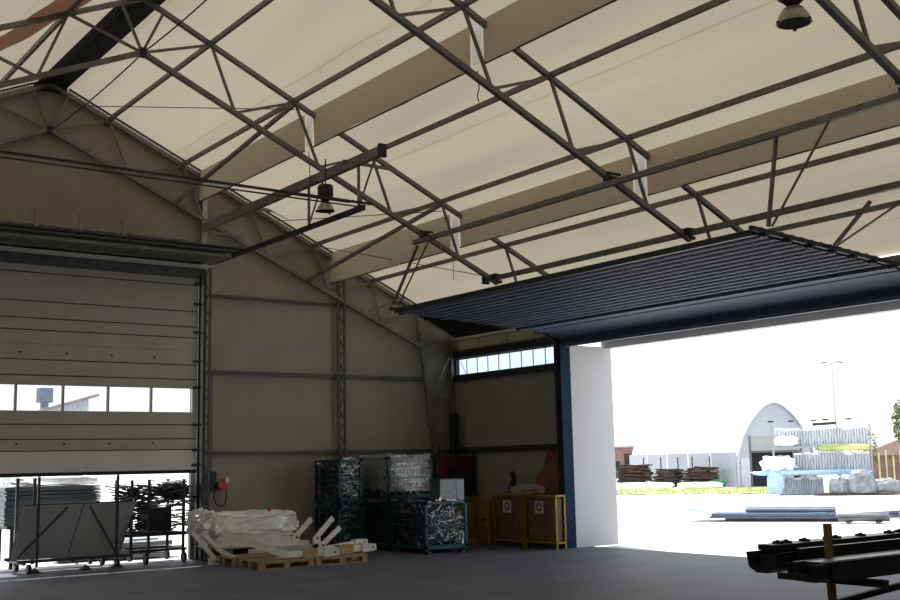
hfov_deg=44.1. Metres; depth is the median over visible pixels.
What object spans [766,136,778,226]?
rod
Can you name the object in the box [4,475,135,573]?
trolley
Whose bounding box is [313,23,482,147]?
fabric valance
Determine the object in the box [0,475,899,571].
ground
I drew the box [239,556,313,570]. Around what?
pallet
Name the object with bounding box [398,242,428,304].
rod
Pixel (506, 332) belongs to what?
trim
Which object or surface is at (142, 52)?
roof truss
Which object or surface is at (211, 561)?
bracket
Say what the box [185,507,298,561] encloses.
wrapped bundle
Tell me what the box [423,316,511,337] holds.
sheet
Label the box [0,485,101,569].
stack
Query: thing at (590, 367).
panel
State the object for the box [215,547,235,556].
bracket
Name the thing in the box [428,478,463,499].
box
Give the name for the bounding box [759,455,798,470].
tarpaulin
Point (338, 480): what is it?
crate
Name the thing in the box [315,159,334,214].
lamp
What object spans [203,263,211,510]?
lattice column
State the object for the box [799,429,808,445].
bundle
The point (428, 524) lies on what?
crate
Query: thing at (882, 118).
fabric valance
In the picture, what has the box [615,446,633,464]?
brick house
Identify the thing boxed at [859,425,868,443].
bundle
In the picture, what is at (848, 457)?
bundle
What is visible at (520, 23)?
fabric valance
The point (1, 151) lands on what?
bar
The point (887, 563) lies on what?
metal beam
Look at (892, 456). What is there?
post
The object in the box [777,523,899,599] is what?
rack
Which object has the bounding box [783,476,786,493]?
bundle
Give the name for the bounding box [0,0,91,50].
fabric strip
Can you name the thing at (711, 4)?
purlin
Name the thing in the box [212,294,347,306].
trim
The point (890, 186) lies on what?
header beam
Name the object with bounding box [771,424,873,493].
rack
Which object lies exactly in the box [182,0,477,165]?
purlin
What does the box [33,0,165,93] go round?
panel
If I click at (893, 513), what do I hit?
bundle
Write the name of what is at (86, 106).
cable
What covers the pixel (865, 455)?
bundle
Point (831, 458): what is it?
bundle
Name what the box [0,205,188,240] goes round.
box
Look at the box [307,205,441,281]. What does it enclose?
diagonal brace
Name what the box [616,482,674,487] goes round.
sheet
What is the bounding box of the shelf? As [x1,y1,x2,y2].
[772,446,818,448]
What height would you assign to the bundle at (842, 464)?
0.869 m
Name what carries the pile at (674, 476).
on the ground
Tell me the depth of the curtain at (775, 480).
48.89 m
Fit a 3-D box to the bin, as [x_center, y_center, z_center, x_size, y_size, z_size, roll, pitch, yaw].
[0.386,4.646,23.454,0.450,0.980,0.440,5,-10,-36]
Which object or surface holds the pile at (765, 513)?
on the ground
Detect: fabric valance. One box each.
[199,114,311,202]
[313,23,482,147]
[330,214,458,283]
[459,154,645,247]
[483,0,617,63]
[646,69,899,195]
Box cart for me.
[104,475,197,564]
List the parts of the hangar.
door, door frame, arch trim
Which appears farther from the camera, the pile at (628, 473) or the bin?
the pile at (628, 473)
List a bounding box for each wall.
[0,90,450,558]
[454,254,899,546]
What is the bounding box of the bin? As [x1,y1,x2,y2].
[457,496,479,544]
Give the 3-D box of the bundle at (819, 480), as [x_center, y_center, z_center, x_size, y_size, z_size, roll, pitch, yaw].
[16.501,8.262,49.566,0.307,0.730,0.940,-3,-9,16]
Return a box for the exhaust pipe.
[449,413,458,452]
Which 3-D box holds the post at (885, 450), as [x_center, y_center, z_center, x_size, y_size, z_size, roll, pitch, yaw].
[20.148,7.855,51.201,0.065,1.862,0.065,1,-9,-14]
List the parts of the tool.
handle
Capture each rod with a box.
[392,245,418,304]
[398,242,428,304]
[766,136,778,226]
[771,121,829,226]
[833,200,871,246]
[836,202,899,246]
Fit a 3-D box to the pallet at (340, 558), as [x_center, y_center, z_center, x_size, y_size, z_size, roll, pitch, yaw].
[-2.114,4.550,19.546,1.020,0.140,0.850,5,-10,-36]
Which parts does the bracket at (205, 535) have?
leg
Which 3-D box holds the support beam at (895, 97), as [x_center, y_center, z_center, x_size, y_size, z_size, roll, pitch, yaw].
[5.170,-2.274,11.680,0.075,0.075,19.680,5,-10,-36]
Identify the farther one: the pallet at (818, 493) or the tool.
the pallet at (818, 493)
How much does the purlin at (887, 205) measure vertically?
0.075 m
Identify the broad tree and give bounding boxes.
[862,424,878,463]
[891,397,899,443]
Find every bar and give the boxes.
[0,150,372,206]
[258,208,272,211]
[283,193,349,202]
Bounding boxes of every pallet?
[215,553,274,566]
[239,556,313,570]
[294,553,366,565]
[814,492,899,494]
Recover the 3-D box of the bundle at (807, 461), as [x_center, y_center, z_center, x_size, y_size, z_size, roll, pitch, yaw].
[15.991,7.252,49.854,0.346,0.833,0.940,-3,-9,16]
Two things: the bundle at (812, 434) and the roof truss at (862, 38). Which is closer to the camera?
the roof truss at (862, 38)
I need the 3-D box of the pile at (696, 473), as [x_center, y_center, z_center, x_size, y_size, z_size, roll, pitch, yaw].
[14.448,9.902,63.922,2.068,1.778,1.563,-3,-9,14]
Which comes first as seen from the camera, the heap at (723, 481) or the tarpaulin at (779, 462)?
the tarpaulin at (779, 462)
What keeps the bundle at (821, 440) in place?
on the rack at (802, 447)
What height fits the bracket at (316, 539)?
0.585 m
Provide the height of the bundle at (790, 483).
0.816 m
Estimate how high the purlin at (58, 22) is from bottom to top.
0.075 m
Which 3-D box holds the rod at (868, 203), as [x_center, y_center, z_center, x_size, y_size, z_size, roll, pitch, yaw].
[5.160,-0.977,14.254,0.040,0.483,0.661,3,-9,-27]
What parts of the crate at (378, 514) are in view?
rail, rail, rail, post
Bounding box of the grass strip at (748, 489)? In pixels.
[617,486,768,494]
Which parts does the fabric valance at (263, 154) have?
hem cord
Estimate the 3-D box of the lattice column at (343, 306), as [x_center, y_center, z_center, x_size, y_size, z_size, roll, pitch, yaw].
[-2.260,2.318,23.203,0.300,5.620,0.200,5,-10,-36]
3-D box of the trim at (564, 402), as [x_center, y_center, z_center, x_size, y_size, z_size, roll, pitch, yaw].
[2.286,2.857,21.925,0.260,4.000,0.140,5,-10,-36]
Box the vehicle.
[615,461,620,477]
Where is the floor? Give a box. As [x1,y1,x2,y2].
[0,543,899,599]
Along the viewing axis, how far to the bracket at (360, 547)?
19.73 m
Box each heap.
[6,475,100,486]
[510,483,544,494]
[709,479,726,486]
[774,435,798,445]
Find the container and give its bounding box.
[477,499,501,544]
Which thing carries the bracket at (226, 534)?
on the pallet at (263, 563)
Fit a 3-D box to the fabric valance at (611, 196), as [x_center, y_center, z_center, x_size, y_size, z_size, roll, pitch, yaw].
[1.512,-1.550,18.069,0.063,0.670,4.550,5,-10,-36]
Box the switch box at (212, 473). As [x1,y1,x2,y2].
[210,374,215,490]
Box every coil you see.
[829,475,847,492]
[847,469,876,492]
[876,478,899,491]
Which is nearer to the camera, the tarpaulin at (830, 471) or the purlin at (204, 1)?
the purlin at (204, 1)
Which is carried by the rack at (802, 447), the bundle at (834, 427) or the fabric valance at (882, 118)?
the bundle at (834, 427)
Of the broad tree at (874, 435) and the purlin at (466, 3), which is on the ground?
the broad tree at (874, 435)
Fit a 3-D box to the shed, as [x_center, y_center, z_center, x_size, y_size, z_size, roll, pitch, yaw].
[28.477,9.535,68.126,6.800,3.100,4.500,-3,-9,16]
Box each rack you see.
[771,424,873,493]
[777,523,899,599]
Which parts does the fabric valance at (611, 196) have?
hem cord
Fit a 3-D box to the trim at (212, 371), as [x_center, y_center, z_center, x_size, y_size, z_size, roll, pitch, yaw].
[-2.629,1.579,23.150,5.200,0.070,0.060,5,-10,-36]
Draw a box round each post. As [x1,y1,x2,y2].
[878,453,880,477]
[885,450,887,477]
[892,456,895,479]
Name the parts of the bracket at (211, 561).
leg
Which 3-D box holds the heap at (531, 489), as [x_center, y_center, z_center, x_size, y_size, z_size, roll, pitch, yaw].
[1.544,3.819,22.334,0.314,0.264,1.026,5,-10,-36]
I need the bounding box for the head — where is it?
[201,199,207,247]
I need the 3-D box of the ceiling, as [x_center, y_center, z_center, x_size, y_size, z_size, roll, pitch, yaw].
[0.787,-3.777,9.227,18.540,4.209,27.950,5,-10,-36]
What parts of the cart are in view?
post, post, frame, post, post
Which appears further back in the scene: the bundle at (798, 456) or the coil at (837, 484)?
the bundle at (798, 456)
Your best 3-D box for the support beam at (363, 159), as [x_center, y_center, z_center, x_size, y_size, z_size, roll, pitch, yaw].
[-2.649,-1.806,19.558,0.950,0.200,6.615,5,-10,-36]
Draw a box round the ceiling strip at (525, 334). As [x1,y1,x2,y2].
[454,328,549,348]
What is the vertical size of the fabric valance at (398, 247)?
0.670 m
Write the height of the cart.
1.586 m
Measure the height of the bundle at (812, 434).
0.763 m
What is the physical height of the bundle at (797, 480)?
0.710 m
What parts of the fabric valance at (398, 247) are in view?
hem cord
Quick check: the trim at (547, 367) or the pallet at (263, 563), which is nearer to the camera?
the pallet at (263, 563)
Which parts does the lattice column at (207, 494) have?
post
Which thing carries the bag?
on the cart
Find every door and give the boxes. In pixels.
[0,222,242,559]
[389,225,899,547]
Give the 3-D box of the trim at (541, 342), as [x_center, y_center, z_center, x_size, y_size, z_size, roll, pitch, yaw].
[1.112,1.038,23.733,0.090,0.170,3.660,5,-10,-36]
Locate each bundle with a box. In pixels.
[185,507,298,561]
[774,428,782,437]
[783,429,790,436]
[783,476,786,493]
[786,475,793,493]
[791,428,799,445]
[793,453,802,469]
[793,477,801,493]
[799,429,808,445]
[800,475,808,493]
[801,452,810,469]
[808,428,816,445]
[808,477,816,493]
[810,453,819,469]
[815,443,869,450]
[815,477,823,492]
[816,428,825,444]
[818,451,827,469]
[824,427,833,443]
[827,451,835,469]
[832,425,842,443]
[835,451,844,468]
[838,511,890,522]
[842,428,850,443]
[844,453,852,468]
[849,426,859,442]
[851,451,861,468]
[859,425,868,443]
[861,451,870,469]
[865,510,899,517]
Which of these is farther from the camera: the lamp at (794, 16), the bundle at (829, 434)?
the bundle at (829, 434)
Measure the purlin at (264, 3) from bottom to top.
0.075 m
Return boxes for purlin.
[0,0,82,81]
[109,0,273,120]
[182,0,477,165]
[313,45,899,246]
[371,137,899,282]
[387,0,729,148]
[769,200,899,231]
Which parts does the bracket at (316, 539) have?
steel bracket, arm plate, arm, arm plate, arm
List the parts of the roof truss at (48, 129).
node plate, leg, leg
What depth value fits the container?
23.03 m
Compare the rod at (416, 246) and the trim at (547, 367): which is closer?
the rod at (416, 246)
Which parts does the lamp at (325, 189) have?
glass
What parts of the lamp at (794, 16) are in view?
glass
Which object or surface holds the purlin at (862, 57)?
attached to the roof truss at (862, 38)
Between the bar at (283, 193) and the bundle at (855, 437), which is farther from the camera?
the bundle at (855, 437)
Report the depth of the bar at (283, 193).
17.73 m
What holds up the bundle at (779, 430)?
on the rack at (802, 447)
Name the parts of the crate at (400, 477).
post, rail, rail, rail, post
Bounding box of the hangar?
[629,402,816,486]
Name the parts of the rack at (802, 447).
post, post, post, post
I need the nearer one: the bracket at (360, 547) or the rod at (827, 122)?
the rod at (827, 122)
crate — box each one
[315,457,362,505]
[315,503,362,547]
[359,455,432,502]
[359,502,398,550]
[390,497,467,554]
[421,453,476,503]
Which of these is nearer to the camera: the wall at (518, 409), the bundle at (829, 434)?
the wall at (518, 409)
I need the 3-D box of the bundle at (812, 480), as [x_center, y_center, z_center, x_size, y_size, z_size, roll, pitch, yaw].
[16.197,8.294,49.648,0.307,0.703,0.940,-3,-9,16]
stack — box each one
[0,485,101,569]
[51,540,142,561]
[111,539,180,558]
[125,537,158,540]
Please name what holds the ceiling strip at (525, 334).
attached to the wall at (518, 409)
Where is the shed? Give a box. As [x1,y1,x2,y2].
[870,437,899,480]
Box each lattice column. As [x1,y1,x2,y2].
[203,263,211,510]
[336,280,346,504]
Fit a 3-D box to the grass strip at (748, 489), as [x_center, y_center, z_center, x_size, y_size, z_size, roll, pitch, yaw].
[12.126,9.690,56.646,10.000,0.190,9.137,-4,-9,21]
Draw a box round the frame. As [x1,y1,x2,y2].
[369,297,418,327]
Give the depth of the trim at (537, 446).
23.20 m
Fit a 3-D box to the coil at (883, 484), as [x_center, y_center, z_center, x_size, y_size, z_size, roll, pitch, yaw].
[18.551,7.886,47.251,1.372,0.652,0.818,-3,-9,16]
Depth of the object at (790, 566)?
7.85 m
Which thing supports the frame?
attached to the roof truss at (48, 129)
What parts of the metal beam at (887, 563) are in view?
web plate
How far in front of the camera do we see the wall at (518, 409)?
23.45 m
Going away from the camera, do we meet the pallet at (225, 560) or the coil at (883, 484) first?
the pallet at (225, 560)
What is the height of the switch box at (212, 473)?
2.250 m
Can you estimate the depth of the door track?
18.34 m
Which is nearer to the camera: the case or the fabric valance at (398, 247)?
the fabric valance at (398, 247)
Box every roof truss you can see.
[0,0,547,284]
[0,82,455,455]
[369,0,744,241]
[815,0,899,91]
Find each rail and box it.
[0,82,33,93]
[69,89,415,304]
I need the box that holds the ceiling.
[0,0,899,303]
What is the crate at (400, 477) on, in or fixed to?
on the crate at (378, 514)
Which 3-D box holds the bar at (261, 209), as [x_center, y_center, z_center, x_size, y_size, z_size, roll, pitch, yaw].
[-3.671,-1.830,22.641,0.750,0.060,0.050,5,-10,-36]
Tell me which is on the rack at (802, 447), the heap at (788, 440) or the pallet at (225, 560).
the heap at (788, 440)
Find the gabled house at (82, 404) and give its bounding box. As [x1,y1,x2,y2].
[0,394,98,486]
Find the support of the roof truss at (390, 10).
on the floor
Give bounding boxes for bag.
[162,480,188,496]
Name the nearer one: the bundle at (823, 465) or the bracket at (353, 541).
the bracket at (353, 541)
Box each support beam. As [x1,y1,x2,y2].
[200,143,393,231]
[412,92,899,244]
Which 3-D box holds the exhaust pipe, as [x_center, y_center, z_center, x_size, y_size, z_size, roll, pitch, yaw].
[0.095,2.934,24.500,0.170,0.880,0.150,5,-10,-36]
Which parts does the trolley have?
frame, panel frame, leaning panel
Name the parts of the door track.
rail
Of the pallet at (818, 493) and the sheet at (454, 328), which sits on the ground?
the pallet at (818, 493)
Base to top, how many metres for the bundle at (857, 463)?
0.824 m
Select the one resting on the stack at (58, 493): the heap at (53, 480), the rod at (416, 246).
the heap at (53, 480)
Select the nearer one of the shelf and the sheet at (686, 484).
the shelf
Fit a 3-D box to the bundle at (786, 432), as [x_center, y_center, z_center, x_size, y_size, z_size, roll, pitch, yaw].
[15.253,6.219,50.211,0.349,0.769,0.940,-3,-9,16]
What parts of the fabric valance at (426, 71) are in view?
hem cord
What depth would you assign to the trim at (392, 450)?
22.81 m
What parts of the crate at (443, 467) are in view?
frame post, frame post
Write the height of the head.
1.280 m
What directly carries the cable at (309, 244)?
attached to the roof truss at (142, 52)
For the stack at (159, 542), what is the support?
on the ground
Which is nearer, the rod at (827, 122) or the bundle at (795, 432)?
the rod at (827, 122)
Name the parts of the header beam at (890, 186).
plate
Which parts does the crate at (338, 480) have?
post, rail, rail, rail, post, post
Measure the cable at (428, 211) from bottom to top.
0.564 m
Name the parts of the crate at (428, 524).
post, post, rail, rail, rail, post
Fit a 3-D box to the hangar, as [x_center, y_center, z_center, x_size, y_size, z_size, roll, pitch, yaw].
[16.685,9.190,69.929,5.350,4.779,13.160,2,-9,-18]
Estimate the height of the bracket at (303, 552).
0.165 m
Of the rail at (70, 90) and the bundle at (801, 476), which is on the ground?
the bundle at (801, 476)
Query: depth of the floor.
16.49 m
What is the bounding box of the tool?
[507,471,516,492]
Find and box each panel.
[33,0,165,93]
[570,346,618,547]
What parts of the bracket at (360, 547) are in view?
arm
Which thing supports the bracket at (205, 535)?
on the floor
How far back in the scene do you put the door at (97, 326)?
20.03 m
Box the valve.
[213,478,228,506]
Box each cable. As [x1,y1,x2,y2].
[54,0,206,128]
[86,106,294,109]
[268,211,441,221]
[309,244,480,275]
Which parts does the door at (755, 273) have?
rail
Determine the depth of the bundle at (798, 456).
49.53 m
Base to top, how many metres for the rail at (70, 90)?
3.945 m
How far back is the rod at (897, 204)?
14.09 m
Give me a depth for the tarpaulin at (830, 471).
48.62 m
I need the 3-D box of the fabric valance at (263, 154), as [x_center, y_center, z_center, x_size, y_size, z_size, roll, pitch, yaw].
[-3.626,-2.525,20.178,0.062,0.630,4.540,5,-10,-36]
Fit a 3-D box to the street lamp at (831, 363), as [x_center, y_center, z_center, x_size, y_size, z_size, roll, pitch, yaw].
[22.056,7.009,63.503,1.252,7.020,0.180,-3,-9,16]
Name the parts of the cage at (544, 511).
post, rail, rail, post, post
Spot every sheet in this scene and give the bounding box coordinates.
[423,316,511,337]
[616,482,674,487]
[677,482,722,487]
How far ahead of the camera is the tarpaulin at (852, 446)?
48.78 m
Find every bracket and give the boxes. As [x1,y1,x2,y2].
[190,531,219,564]
[201,532,230,563]
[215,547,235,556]
[221,529,287,558]
[248,516,334,553]
[275,547,338,557]
[317,525,375,553]
[317,539,367,547]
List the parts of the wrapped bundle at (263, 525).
white rod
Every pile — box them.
[616,458,653,482]
[652,457,685,486]
[683,456,719,482]
[683,506,838,520]
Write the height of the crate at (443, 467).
1.900 m
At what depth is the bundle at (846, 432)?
49.12 m
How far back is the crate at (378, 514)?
22.18 m
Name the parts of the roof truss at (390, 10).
plate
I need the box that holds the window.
[454,345,553,375]
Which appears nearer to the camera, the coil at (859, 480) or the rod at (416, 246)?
the rod at (416, 246)
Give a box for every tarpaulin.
[536,449,558,492]
[749,469,872,475]
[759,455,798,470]
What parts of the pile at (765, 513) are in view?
board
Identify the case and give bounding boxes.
[812,422,835,425]
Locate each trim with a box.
[206,449,449,454]
[207,370,423,380]
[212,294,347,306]
[453,336,559,359]
[453,364,553,381]
[454,330,552,351]
[459,444,556,451]
[555,343,576,548]
[601,300,899,348]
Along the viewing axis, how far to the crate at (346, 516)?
21.82 m
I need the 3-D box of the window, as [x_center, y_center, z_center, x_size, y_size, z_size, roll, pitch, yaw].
[1.174,1.321,23.708,0.100,0.400,3.500,5,-10,-36]
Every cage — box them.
[493,494,532,547]
[523,494,566,549]
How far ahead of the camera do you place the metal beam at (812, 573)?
7.53 m
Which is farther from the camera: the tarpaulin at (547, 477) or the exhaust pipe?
the exhaust pipe
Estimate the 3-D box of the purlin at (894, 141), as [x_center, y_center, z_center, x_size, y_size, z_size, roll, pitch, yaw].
[6.426,-2.182,13.095,0.050,0.075,27.680,5,-10,-36]
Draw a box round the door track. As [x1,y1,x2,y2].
[214,158,375,264]
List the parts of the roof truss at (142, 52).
node plate, plate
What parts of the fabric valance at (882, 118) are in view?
hem cord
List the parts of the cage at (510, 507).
post, rail, rail, post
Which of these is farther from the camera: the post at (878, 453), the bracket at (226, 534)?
the post at (878, 453)
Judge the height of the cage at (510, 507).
1.040 m
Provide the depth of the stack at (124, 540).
21.23 m
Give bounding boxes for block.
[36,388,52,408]
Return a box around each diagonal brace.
[174,104,294,203]
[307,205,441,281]
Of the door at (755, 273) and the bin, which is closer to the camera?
the door at (755, 273)
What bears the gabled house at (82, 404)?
on the ground
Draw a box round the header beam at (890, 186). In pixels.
[482,180,899,284]
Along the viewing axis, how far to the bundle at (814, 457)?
49.34 m
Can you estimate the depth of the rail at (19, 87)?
20.07 m
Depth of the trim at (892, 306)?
19.68 m
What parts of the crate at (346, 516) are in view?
post, rail, rail, post, post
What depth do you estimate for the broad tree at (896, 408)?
59.80 m
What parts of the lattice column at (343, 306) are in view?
post, post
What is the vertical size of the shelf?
1.200 m
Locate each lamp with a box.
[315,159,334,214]
[776,0,812,31]
[820,361,842,475]
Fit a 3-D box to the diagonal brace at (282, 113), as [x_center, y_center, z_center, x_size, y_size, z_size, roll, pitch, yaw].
[-3.938,-2.549,19.869,0.060,0.804,4.602,5,-11,-38]
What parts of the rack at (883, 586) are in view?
leg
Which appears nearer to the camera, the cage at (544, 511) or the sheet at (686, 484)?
the cage at (544, 511)

